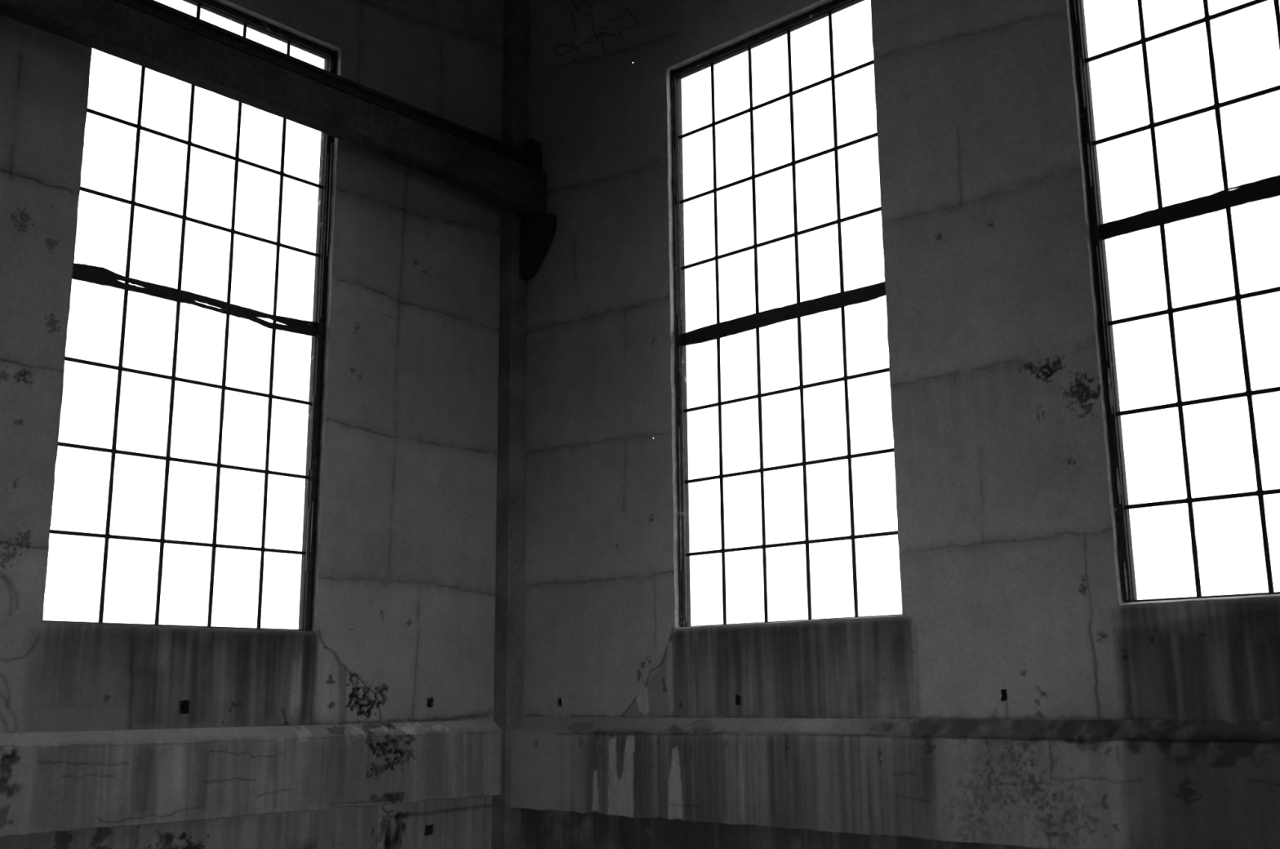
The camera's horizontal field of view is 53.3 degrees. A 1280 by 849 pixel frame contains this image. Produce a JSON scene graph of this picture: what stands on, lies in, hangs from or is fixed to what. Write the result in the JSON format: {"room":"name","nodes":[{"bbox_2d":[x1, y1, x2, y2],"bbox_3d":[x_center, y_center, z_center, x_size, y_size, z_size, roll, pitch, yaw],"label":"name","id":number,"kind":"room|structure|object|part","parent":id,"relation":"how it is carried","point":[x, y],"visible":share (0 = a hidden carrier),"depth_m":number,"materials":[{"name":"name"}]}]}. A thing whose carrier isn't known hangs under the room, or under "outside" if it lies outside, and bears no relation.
{"room":"abandoned factory hall","nodes":[
{"label":"abandoned factory hall","id":0,"kind":"room"},
{"bbox_2d":[0,0,503,848],"bbox_3d":[-6.342,-2.054,6.337,0.184,10.050,15.480,-11,-16,41],"label":"wall","id":1,"kind":"structure","parent":0,"point":[403,628],"depth_m":10.18,"materials":[{"name":"concrete"}]},
{"bbox_2d":[43,0,337,631],"bbox_3d":[-3.260,-0.924,9.530,0.164,4.881,2.111,-11,-16,41],"label":"window","id":2,"kind":"structure","parent":1,"relation":"in","point":[102,276],"depth_m":9.78,"materials":[{"name":"metal"}]},
{"bbox_3d":[-3.224,1.445,9.034,0.154,0.040,2.075,-11,-16,41],"label":"sill","id":3,"kind":"part","parent":2,"relation":"part of","materials":[{"name":"grey concrete"}]},
{"bbox_3d":[-3.289,0.259,9.287,0.034,2.416,2.036,-11,-16,41],"label":"sash","id":4,"kind":"part","parent":2,"relation":"part of","materials":[{"name":"metal"}]},
{"bbox_3d":[-3.296,-0.888,9.527,0.020,0.097,2.068,-11,-16,41],"label":"meeting rail","id":5,"kind":"part","parent":2,"relation":"part of","materials":[{"name":"black metal"}]},
{"bbox_3d":[-3.297,-0.947,9.540,0.020,0.107,2.068,-11,-16,41],"label":"meeting rail","id":6,"kind":"part","parent":2,"relation":"part of","materials":[{"name":"black metal"}]},
{"bbox_3d":[-3.314,-2.091,9.789,0.034,2.391,2.036,-11,-16,41],"label":"sash","id":7,"kind":"part","parent":2,"relation":"part of","materials":[{"name":"metal"}]},
{"bbox_3d":[-3.271,-0.929,9.555,0.116,4.861,2.091,-11,-16,41],"label":"frame","id":8,"kind":"part","parent":2,"relation":"part of","materials":[{"name":"metal"}]},
{"bbox_2d":[0,720,502,837],"bbox_3d":[-6.329,1.704,5.318,0.168,0.620,15.131,-11,-16,41],"label":"ledge","id":9,"kind":"object","parent":1,"relation":"attached to","point":[63,781],"visible":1,"depth_m":8.92,"materials":[{"name":"concrete"}]},
{"bbox_2d":[492,0,556,848],"bbox_3d":[-1.008,-1.011,11.489,0.572,10.050,0.180,-11,-16,41],"label":"pier","id":10,"kind":"object","parent":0,"point":[525,243],"visible":0.89,"depth_m":11.36,"materials":[{"name":"concrete"}]},
{"bbox_2d":[0,0,546,218],"bbox_3d":[-6.079,-3.227,6.205,0.161,0.438,15.300,-11,-16,41],"label":"girder","id":11,"kind":"object","parent":10,"relation":"on","point":[111,27],"visible":1,"depth_m":9.73,"materials":[{"name":"metal"}]},
{"bbox_2d":[113,0,532,165],"bbox_3d":[-6.145,-3.523,6.209,0.150,0.139,15.130,-11,-16,41],"label":"rail","id":12,"kind":"object","parent":11,"relation":"on","point":[175,16],"visible":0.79,"depth_m":10.03,"materials":[{"name":"metal"}]},
{"bbox_2d":[524,138,542,169],"bbox_3d":[-0.977,-2.469,11.762,0.100,0.284,0.167,-11,-16,41],"label":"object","id":13,"kind":"object","parent":11,"relation":"on","point":[532,146],"visible":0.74,"depth_m":11.71,"materials":[{"name":"metal"}]},
{"bbox_2d":[521,0,1279,848],"bbox_3d":[4.900,-2.139,6.446,16.280,10.050,0.185,-11,-16,41],"label":"wall","id":14,"kind":"structure","parent":0,"point":[1011,598],"depth_m":8.84,"materials":[{"name":"concrete"}]},
{"bbox_2d":[670,0,902,628],"bbox_3d":[1.062,-0.863,9.777,2.069,4.759,0.165,-11,-16,41],"label":"window","id":15,"kind":"structure","parent":14,"relation":"in","point":[842,299],"depth_m":10.01,"materials":[{"name":"metal"}]},
{"bbox_3d":[1.082,-1.991,10.042,2.024,2.351,0.034,-11,-16,41],"label":"sash","id":16,"kind":"part","parent":15,"relation":"part of","materials":[{"name":"metal"}]},
{"bbox_3d":[1.087,-0.867,9.796,2.056,0.075,0.020,-11,-16,41],"label":"meeting rail","id":17,"kind":"part","parent":15,"relation":"part of","materials":[{"name":"black metal"}]},
{"bbox_3d":[1.087,-0.836,9.790,2.056,0.115,0.020,-11,-16,41],"label":"meeting rail","id":18,"kind":"part","parent":15,"relation":"part of","materials":[{"name":"black metal"}]},
{"bbox_3d":[1.071,1.448,9.291,2.036,0.035,0.155,-11,-16,41],"label":"sill","id":19,"kind":"part","parent":15,"relation":"part of","materials":[{"name":"grey concrete"}]},
{"bbox_3d":[1.101,0.303,9.551,2.024,2.342,0.034,-11,-16,41],"label":"sash","id":20,"kind":"part","parent":15,"relation":"part of","materials":[{"name":"metal"}]},
{"bbox_2d":[510,716,1279,848],"bbox_3d":[4.904,1.670,5.474,16.115,0.751,0.168,-11,-16,41],"label":"ledge","id":21,"kind":"object","parent":14,"relation":"attached to","point":[1023,783],"visible":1,"depth_m":8.11,"materials":[{"name":"concrete"}]},
{"bbox_2d":[1069,0,1279,604],"bbox_3d":[3.638,-1.379,7.472,2.058,4.776,0.164,-11,-16,41],"label":"window","id":22,"kind":"structure","parent":14,"relation":"in","point":[1267,188],"depth_m":7.80,"materials":[{"name":"metal"}]},
{"bbox_3d":[3.656,-2.516,7.741,1.960,2.346,0.034,-11,-16,41],"label":"sash","id":23,"kind":"part","parent":22,"relation":"part of","materials":[{"name":"metal"}]},
{"bbox_3d":[3.655,-1.386,7.492,2.058,4.756,0.116,-11,-16,41],"label":"frame","id":24,"kind":"part","parent":22,"relation":"part of","materials":[{"name":"metal"}]},
{"bbox_3d":[3.660,-1.400,7.497,1.992,0.081,0.020,-11,-16,41],"label":"meeting rail","id":25,"kind":"part","parent":22,"relation":"part of","materials":[{"name":"black metal"}]},
{"bbox_3d":[3.675,-0.221,7.250,1.960,2.350,0.034,-11,-16,41],"label":"sash","id":26,"kind":"part","parent":22,"relation":"part of","materials":[{"name":"metal"}]},
{"bbox_3d":[3.661,-1.372,7.492,1.992,0.110,0.020,-11,-16,41],"label":"meeting rail","id":27,"kind":"part","parent":22,"relation":"part of","materials":[{"name":"black metal"}]},
{"bbox_3d":[3.657,0.932,6.977,2.050,0.048,0.154,-11,-16,41],"label":"sill","id":28,"kind":"part","parent":22,"relation":"part of","materials":[{"name":"grey concrete"}]}
]}

